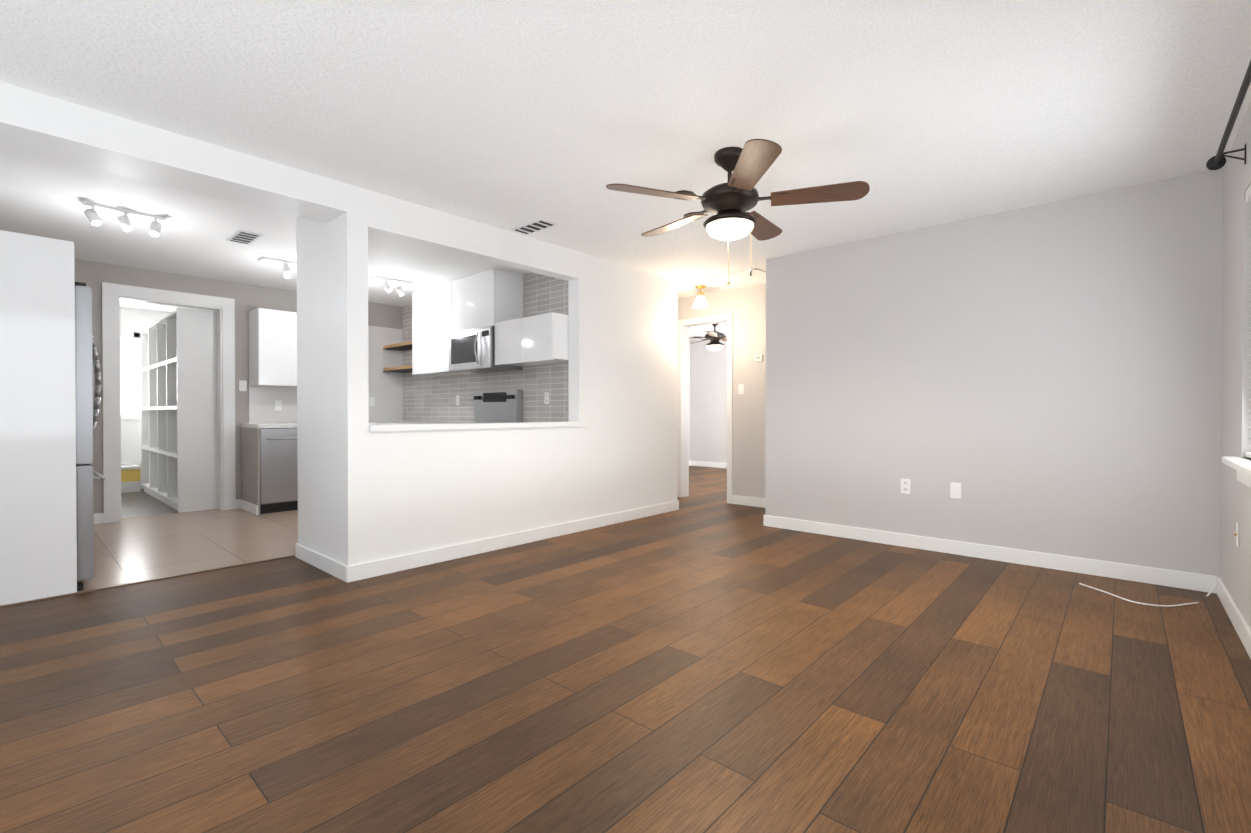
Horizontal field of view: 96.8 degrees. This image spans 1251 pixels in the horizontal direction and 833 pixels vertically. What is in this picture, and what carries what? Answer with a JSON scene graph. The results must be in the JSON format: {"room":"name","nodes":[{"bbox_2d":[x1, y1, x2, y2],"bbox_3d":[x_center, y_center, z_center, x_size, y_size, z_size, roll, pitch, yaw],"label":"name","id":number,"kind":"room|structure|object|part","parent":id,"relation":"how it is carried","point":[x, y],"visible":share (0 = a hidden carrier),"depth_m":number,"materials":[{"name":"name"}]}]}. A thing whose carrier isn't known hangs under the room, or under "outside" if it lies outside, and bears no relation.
{"room":"living room","nodes":[
{"label":"living room","id":0,"kind":"room"},
{"bbox_2d":[120,307,170,488],"bbox_3d":[-6.733,-0.235,7.468,0.140,2.440,1.230,0,1,42],"label":"wall","id":1,"kind":"structure","parent":0,"point":[144,319],"depth_m":7.49,"materials":[{"name":"white paint"}]},
{"bbox_2d":[120,332,141,419],"bbox_3d":[-6.880,-0.539,7.241,0.140,1.170,0.860,0,1,42],"label":"window blinds","id":2,"kind":"object","parent":1,"relation":"attached to","point":[126,364],"visible":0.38,"depth_m":7.49,"materials":[{"name":"white"}]},
{"bbox_2d":[121,489,177,517],"bbox_3d":[-5.902,1.020,6.727,3.100,0.060,5.320,0,1,42],"label":"floor","id":3,"kind":"structure","parent":0,"point":[141,502],"depth_m":6.20,"materials":[{"name":"beige tile"}]},
{"bbox_2d":[121,465,140,492],"bbox_3d":[-6.794,0.820,7.055,0.329,0.335,0.920,0,1,42],"label":"step platform","id":4,"kind":"object","parent":3,"relation":"on","point":[130,478],"visible":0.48,"depth_m":7.23,"materials":[{"name":"white"}]},
{"bbox_2d":[141,307,217,512],"bbox_3d":[-5.372,-0.071,6.637,2.298,2.125,0.352,0,1,42],"label":"bookcase","id":5,"kind":"object","parent":3,"relation":"on","point":[179,410],"visible":0.96,"depth_m":5.96,"materials":[{"name":"white wood"}]},
{"bbox_2d":[0,82,346,223],"bbox_3d":[-2.760,-1.330,2.466,0.340,0.170,2.790,0,1,42],"label":"header beam","id":6,"kind":"structure","parent":0,"point":[43,125],"depth_m":2.77,"materials":[{"name":"white paint"}]},
{"bbox_2d":[171,307,216,312],"bbox_3d":[-5.326,-0.231,6.940,2.660,2.440,0.140,0,1,42],"label":"wall","id":7,"kind":"structure","parent":0,"point":[194,308],"depth_m":6.77,"materials":[{"name":"white paint"}]},
{"bbox_2d":[74,259,401,512],"bbox_3d":[-4.650,-0.221,5.597,0.140,2.440,4.920,0,1,42],"label":"wall","id":8,"kind":"structure","parent":0,"point":[247,297],"depth_m":5.86,"materials":[{"name":"grey paint"}]},
{"bbox_2d":[239,380,246,390],"bbox_3d":[-4.157,-0.334,6.034,0.008,0.115,0.070,0,1,42],"label":"light switch","id":9,"kind":"object","parent":8,"relation":"attached to","point":[242,385],"visible":1,"depth_m":6.03,"materials":[{"name":"white plastic"}]},
{"bbox_2d":[248,312,402,422],"bbox_3d":[-3.540,-0.539,6.722,0.007,1.220,1.742,0,1,42],"label":"backsplash","id":10,"kind":"structure","parent":8,"relation":"attached to","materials":[{"name":"tile"}]},
{"bbox_2d":[0,282,1250,658],"bbox_3d":[-0.043,-0.126,5.083,7.690,2.260,10.300,0,1,42],"label":"trim","id":11,"kind":"structure","parent":8,"relation":"attached to","point":[114,294],"depth_m":5.20,"materials":[{"name":"white wood"}]},
{"bbox_3d":[2.505,0.916,9.714,3.360,0.100,0.014,0,1,42],"label":"baseboard","id":12,"kind":"part","parent":11,"relation":"part of","materials":[{"name":"white wood"}]},
{"bbox_3d":[1.543,0.946,6.039,0.870,0.100,0.014,0,1,42],"label":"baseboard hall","id":13,"kind":"part","parent":11,"relation":"part of","materials":[{"name":"white wood"}]},
{"bbox_3d":[2.345,0.961,4.139,2.860,0.100,0.014,0,1,42],"label":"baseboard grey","id":14,"kind":"part","parent":11,"relation":"part of","materials":[{"name":"white wood"}]},
{"bbox_2d":[296,217,338,561],"bbox_3d":[-2.041,-0.206,3.789,0.740,2.440,0.127,0,1,42],"label":"pillar","id":15,"kind":"structure","parent":0,"point":[317,392],"depth_m":3.72,"materials":[{"name":"white paint"}]},
{"bbox_2d":[368,190,677,561],"bbox_3d":[-0.584,-0.214,4.756,0.140,2.440,3.258,0,1,42],"label":"wall","id":16,"kind":"structure","parent":0,"point":[623,360],"depth_m":4.66,"materials":[{"name":"white paint"}]},
{"bbox_2d":[369,421,584,431],"bbox_3d":[-1.046,0.070,4.235,0.190,0.040,1.861,0,1,42],"label":"sill","id":17,"kind":"structure","parent":16,"relation":"on","point":[409,427],"depth_m":4.00,"materials":[{"name":"white"}]},
{"bbox_2d":[0,466,1250,832],"bbox_3d":[0.307,1.036,4.779,7.350,0.060,10.700,0,1,42],"label":"floor","id":18,"kind":"structure","parent":0,"point":[706,659],"depth_m":2.05,"materials":[{"name":"brown wood"}]},
{"bbox_2d":[338,184,368,565],"bbox_3d":[-1.713,-0.204,3.495,0.140,2.440,0.127,0,1,42],"label":"wall pier","id":19,"kind":"object","parent":18,"relation":"on","point":[353,391],"visible":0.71,"depth_m":3.45,"materials":[{"name":"white paint"}]},
{"bbox_2d":[1079,583,1214,606],"bbox_3d":[2.989,1.000,3.189,0.591,0.069,0.517,0,1,42],"label":"cord","id":20,"kind":"object","parent":18,"relation":"on","point":[1210,591],"visible":0.85,"depth_m":3.05,"materials":[{"name":"white plastic"}]},
{"bbox_2d":[0,0,1250,339],"bbox_3d":[-1.109,-1.494,6.026,11.150,0.100,10.700,0,1,42],"label":"ceiling","id":21,"kind":"structure","parent":0,"point":[562,114],"depth_m":2.55,"materials":[{"name":"white paint"}]},
{"bbox_2d":[82,200,164,236],"bbox_3d":[-3.448,-1.351,3.827,0.097,0.149,0.424,0,1,42],"label":"spotlight","id":22,"kind":"object","parent":21,"relation":"attached to","point":[93,217],"visible":1,"depth_m":3.81,"materials":[{"name":"white plastic"}]},
{"bbox_2d":[226,230,262,244],"bbox_3d":[-3.042,-1.425,4.429,0.360,0.012,0.160,0,1,42],"label":"ceiling vent","id":23,"kind":"object","parent":21,"relation":"in","point":[243,237],"visible":1,"depth_m":4.41,"materials":[{"name":"silver metal"}]},
{"bbox_2d":[258,256,296,278],"bbox_3d":[-3.158,-1.363,5.178,0.154,0.148,0.424,0,1,42],"label":"spotlight","id":24,"kind":"object","parent":21,"relation":"attached to","point":[286,269],"visible":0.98,"depth_m":5.14,"materials":[{"name":"white plastic"}]},
{"bbox_2d":[371,276,412,295],"bbox_3d":[-2.466,-1.368,5.867,0.164,0.149,0.374,0,1,42],"label":"spotlight","id":25,"kind":"object","parent":21,"relation":"attached to","point":[387,287],"visible":1,"depth_m":5.83,"materials":[{"name":"white plastic"}]},
{"bbox_2d":[510,218,557,234],"bbox_3d":[-0.691,-1.423,4.177,0.360,0.012,0.160,0,1,42],"label":"ceiling vent","id":26,"kind":"object","parent":21,"relation":"in","point":[537,225],"visible":0.98,"depth_m":4.15,"materials":[{"name":"silver metal"}]},
{"bbox_2d":[693,285,708,308],"bbox_3d":[0.830,-1.325,6.131,0.180,0.240,0.180,0,1,42],"label":"light","id":27,"kind":"object","parent":21,"relation":"hanging from","point":[700,302],"visible":0.98,"depth_m":6.09,"materials":[{"name":"white glass"}]},
{"bbox_3d":[0.830,-1.269,6.132,0.180,0.128,0.180,0,1,42],"label":"lamp shade","id":28,"kind":"part","parent":27,"relation":"part of","materials":[{"name":"white glass"}]},
{"bbox_2d":[693,323,726,345],"bbox_3d":[1.287,-1.267,8.297,0.703,0.390,0.986,0,1,42],"label":"ceiling fan","id":29,"kind":"object","parent":21,"relation":"hanging from","point":[714,340],"depth_m":8.35,"materials":[{"name":"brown metal"}]},
{"bbox_3d":[1.251,-1.191,8.005,0.160,0.006,0.484,12,3,13],"label":"ceiling fan blade in the far room","id":30,"kind":"part","parent":29,"relation":"part of","materials":[{"name":"brown wood"}]},
{"bbox_2d":[707,345,722,349],"bbox_3d":[1.360,-1.044,8.450,0.256,0.073,0.256,0,1,42],"label":"bowl","id":31,"kind":"object","parent":29,"relation":"attached to","point":[714,347],"visible":0.98,"depth_m":8.37,"materials":[{"name":"white glass"}]},
{"bbox_2d":[686,268,765,290],"bbox_3d":[1.149,-1.437,5.865,0.830,0.012,0.570,0,1,42],"label":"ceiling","id":32,"kind":"structure","parent":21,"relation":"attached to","point":[736,280],"depth_m":5.86,"materials":[{"name":"white paint"}]},
{"bbox_2d":[606,139,869,284],"bbox_3d":[0.566,-1.058,3.044,1.327,0.725,1.321,0,1,42],"label":"ceiling fan","id":33,"kind":"object","parent":21,"relation":"hanging from","point":[732,200],"visible":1,"depth_m":2.89,"materials":[{"name":"brown wood"}]},
{"bbox_3d":[0.135,-1.149,2.844,0.484,0.006,0.160,0,13,-20],"label":"blade","id":34,"kind":"part","parent":33,"relation":"part of","materials":[{"name":"brown wood"}]},
{"label":"blade","id":35,"kind":"part","parent":33,"relation":"part of","materials":[{"name":"brown wood"}]},
{"bbox_3d":[0.564,-1.000,3.003,0.256,0.073,0.256,0,1,42],"label":"lamp shade","id":36,"kind":"part","parent":33,"relation":"part of","materials":[{"name":"white glass"}]},
{"bbox_3d":[0.581,-1.147,2.545,0.160,0.006,0.484,12,0,-2],"label":"blade","id":37,"kind":"part","parent":33,"relation":"part of","materials":[{"name":"brown wood"}]},
{"bbox_3d":[0.818,-1.154,3.381,0.160,0.006,0.484,-14,-7,33],"label":"blade","id":38,"kind":"part","parent":33,"relation":"part of","materials":[{"name":"brown wood"}]},
{"bbox_3d":[1.003,-1.150,2.877,0.484,0.006,0.160,0,-12,16],"label":"blade","id":39,"kind":"part","parent":33,"relation":"part of","materials":[{"name":"brown wood"}]},
{"bbox_2d":[689,340,689,459],"bbox_3d":[0.192,-0.254,9.745,0.140,2.440,3.440,0,1,42],"label":"wall","id":40,"kind":"structure","parent":0,"point":[689,399],"depth_m":10.82,"materials":[{"name":"grey paint"}]},
{"bbox_2d":[690,337,726,462],"bbox_3d":[2.576,-0.254,9.784,3.640,2.440,0.200,0,1,42],"label":"wall","id":41,"kind":"structure","parent":0,"point":[708,405],"depth_m":10.55,"materials":[{"name":"grey paint"}]},
{"bbox_2d":[678,284,765,497],"bbox_3d":[0.432,-0.233,7.127,3.990,2.440,0.140,0,1,42],"label":"wall","id":42,"kind":"structure","parent":0,"point":[747,307],"depth_m":6.23,"materials":[{"name":"grey paint"}]},
{"bbox_2d":[738,384,743,393],"bbox_3d":[1.302,-0.306,6.247,0.070,0.115,0.008,0,1,42],"label":"light switch","id":43,"kind":"object","parent":42,"relation":"attached to","point":[741,389],"visible":1,"depth_m":6.24,"materials":[{"name":"white plastic"}]},
{"bbox_2d":[755,355,762,361],"bbox_3d":[1.462,-0.639,6.093,0.090,0.070,0.022,0,1,42],"label":"thermostat","id":44,"kind":"object","parent":42,"relation":"attached to","point":[758,358],"visible":1,"depth_m":6.08,"materials":[{"name":"white plastic"}]},
{"bbox_2d":[765,168,1222,576],"bbox_3d":[2.764,-0.211,4.448,3.060,2.440,1.020,0,1,42],"label":"wall","id":45,"kind":"structure","parent":0,"point":[1045,378],"depth_m":3.81,"materials":[{"name":"paint"}]},
{"bbox_2d":[901,478,910,493],"bbox_3d":[2.168,0.540,4.298,0.070,0.115,0.007,0,1,42],"label":"electrical outlet","id":46,"kind":"object","parent":45,"relation":"attached to","point":[905,486],"visible":1,"depth_m":4.29,"materials":[{"name":"white plastic"}]},
{"bbox_2d":[950,482,960,498],"bbox_3d":[2.422,0.542,4.072,0.070,0.115,0.006,0,1,42],"label":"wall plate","id":47,"kind":"object","parent":45,"relation":"attached to","point":[955,490],"visible":1,"depth_m":4.07,"materials":[{"name":"white plastic"}]},
{"bbox_2d":[1220,102,1250,628],"bbox_3d":[2.849,-0.195,2.399,0.200,2.440,2.320,0,1,42],"label":"wall","id":48,"kind":"structure","parent":0,"point":[1236,364],"depth_m":2.76,"materials":[{"name":"grey paint"}]},
{"bbox_2d":[1206,60,1250,169],"bbox_3d":[2.084,-1.222,1.775,0.119,0.104,2.532,0,1,42],"label":"curtain rod","id":49,"kind":"object","parent":48,"relation":"attached to","point":[1217,161],"visible":0.98,"depth_m":2.44,"materials":[{"name":"black metal"}]},
{"bbox_2d":[1234,523,1238,546],"bbox_3d":[2.962,0.573,2.693,0.015,0.115,0.045,0,1,42],"label":"outlet","id":50,"kind":"object","parent":48,"relation":"attached to","point":[1236,534],"visible":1,"depth_m":2.68,"materials":[{"name":"white plastic"}]},
{"bbox_2d":[1222,456,1250,476],"bbox_3d":[2.461,0.215,2.119,0.120,0.035,1.480,0,1,42],"label":"window sill","id":51,"kind":"structure","parent":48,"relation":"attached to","point":[1242,465],"depth_m":2.41,"materials":[{"name":"white wood"}]},
{"bbox_2d":[1237,471,1250,487],"bbox_3d":[2.457,0.270,2.123,0.012,0.075,1.440,0,1,42],"label":"apron","id":52,"kind":"object","parent":48,"relation":"attached to","point":[1244,479],"visible":0.6,"depth_m":2.49,"materials":[{"name":"white wood"}]},
{"bbox_3d":[-1.305,-0.230,6.746,3.590,2.440,1.255,0,1,42],"label":"wall block","id":53,"kind":"object","parent":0,"visible":0},
{"bbox_2d":[449,325,522,372],"bbox_3d":[-1.478,-0.682,5.740,0.754,0.410,0.444,0,1,42],"label":"microwave","id":54,"kind":"object","parent":53,"relation":"attached to","point":[471,350],"visible":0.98,"depth_m":5.58,"materials":[{"name":"silver metal"}]},
{"bbox_3d":[2.536,-0.427,2.047,0.080,1.250,1.380,0,1,42],"label":"window","id":55,"kind":"structure","parent":0,"visible":0},
{"bbox_2d":[1246,184,1250,457],"bbox_3d":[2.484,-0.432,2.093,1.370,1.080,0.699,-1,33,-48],"label":"window blinds","id":56,"kind":"object","parent":55,"relation":"attached to","point":[1248,198],"visible":1,"depth_m":2.59,"materials":[{"name":"white plastic"}]},
{"label":"outside","id":57,"kind":"structure","parent":0,"visible":0},
{"bbox_2d":[77,509,297,591],"bbox_3d":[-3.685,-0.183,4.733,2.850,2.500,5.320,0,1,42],"label":"tile floor","id":58,"kind":"structure","parent":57,"point":[134,549],"depth_m":4.45,"materials":[{"name":"tile"}]},
{"bbox_2d":[0,230,76,604],"bbox_3d":[-3.471,0.011,2.859,0.020,2.020,0.909,0,1,42],"label":"panel","id":59,"kind":"object","parent":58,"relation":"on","point":[38,541],"visible":0.88,"depth_m":3.08,"materials":[{"name":"white wood"}]},
{"bbox_2d":[75,282,105,590],"bbox_3d":[-3.767,0.118,3.242,0.900,1.800,1.026,0,1,42],"label":"refrigerator","id":60,"kind":"object","parent":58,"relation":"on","point":[87,412],"visible":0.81,"depth_m":3.25,"materials":[{"name":"silver metal"}]},
{"bbox_2d":[241,308,372,514],"bbox_3d":[-3.550,-0.076,6.245,0.634,2.140,1.170,0,1,42],"label":"kitchen cabinets","id":61,"kind":"object","parent":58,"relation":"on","point":[272,333],"depth_m":5.99,"materials":[{"name":"laminate"}]},
{"bbox_2d":[241,423,296,427],"bbox_3d":[-3.729,0.096,6.040,0.626,0.040,0.625,0,1,42],"label":"countertop","id":62,"kind":"structure","parent":61,"relation":"on","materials":[{"name":"white stone"}]},
{"bbox_2d":[275,400,281,409],"bbox_3d":[-3.928,-0.126,6.280,0.008,0.115,0.070,0,1,42],"label":"outlet","id":63,"kind":"object","parent":61,"relation":"attached to","point":[278,404],"visible":1,"depth_m":6.28,"materials":[{"name":"white plastic"}]},
{"bbox_2d":[260,428,297,513],"bbox_3d":[-3.701,0.559,6.029,0.646,0.875,0.594,0,1,42],"label":"dishwasher","id":64,"kind":"object","parent":61,"relation":"in","point":[278,471],"visible":0.54,"depth_m":5.75,"materials":[{"name":"silver metal"}]},
{"bbox_2d":[373,269,568,424],"bbox_3d":[-1.892,-0.223,5.986,3.448,2.439,0.659,0,1,42],"label":"kitchen cabinets","id":65,"kind":"object","parent":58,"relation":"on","point":[413,379],"depth_m":5.81,"materials":[{"name":"laminate"}]},
{"bbox_2d":[369,397,374,405],"bbox_3d":[-3.228,-0.192,7.061,0.008,0.115,0.070,0,1,42],"label":"outlet","id":66,"kind":"object","parent":65,"relation":"attached to","point":[371,401],"visible":1,"depth_m":7.06,"materials":[{"name":"white plastic"}]},
{"bbox_2d":[377,422,448,424],"bbox_3d":[-2.268,0.534,6.340,1.185,0.920,0.626,0,1,42],"label":"countertop","id":67,"kind":"structure","parent":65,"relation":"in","point":[386,423],"depth_m":6.43,"materials":[{"name":"white stone"}]},
{"bbox_2d":[402,273,568,422],"bbox_3d":[-1.675,-0.685,6.225,3.448,1.519,0.007,0,1,42],"label":"backsplash","id":68,"kind":"structure","parent":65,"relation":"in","point":[425,398],"depth_m":5.80,"materials":[{"name":"tile"}]},
{"bbox_2d":[544,392,548,403],"bbox_3d":[-0.767,-0.179,5.406,0.070,0.115,0.007,0,1,42],"label":"outlet","id":69,"kind":"object","parent":65,"relation":"attached to","point":[546,397],"visible":1,"depth_m":5.40,"materials":[{"name":"white plastic"}]},
{"bbox_2d":[439,389,521,423],"bbox_3d":[-1.566,0.362,5.650,0.754,1.275,0.709,0,1,42],"label":"range","id":70,"kind":"object","parent":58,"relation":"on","point":[498,406],"visible":0.17,"depth_m":5.80,"materials":[{"name":"silver metal"}]}
]}

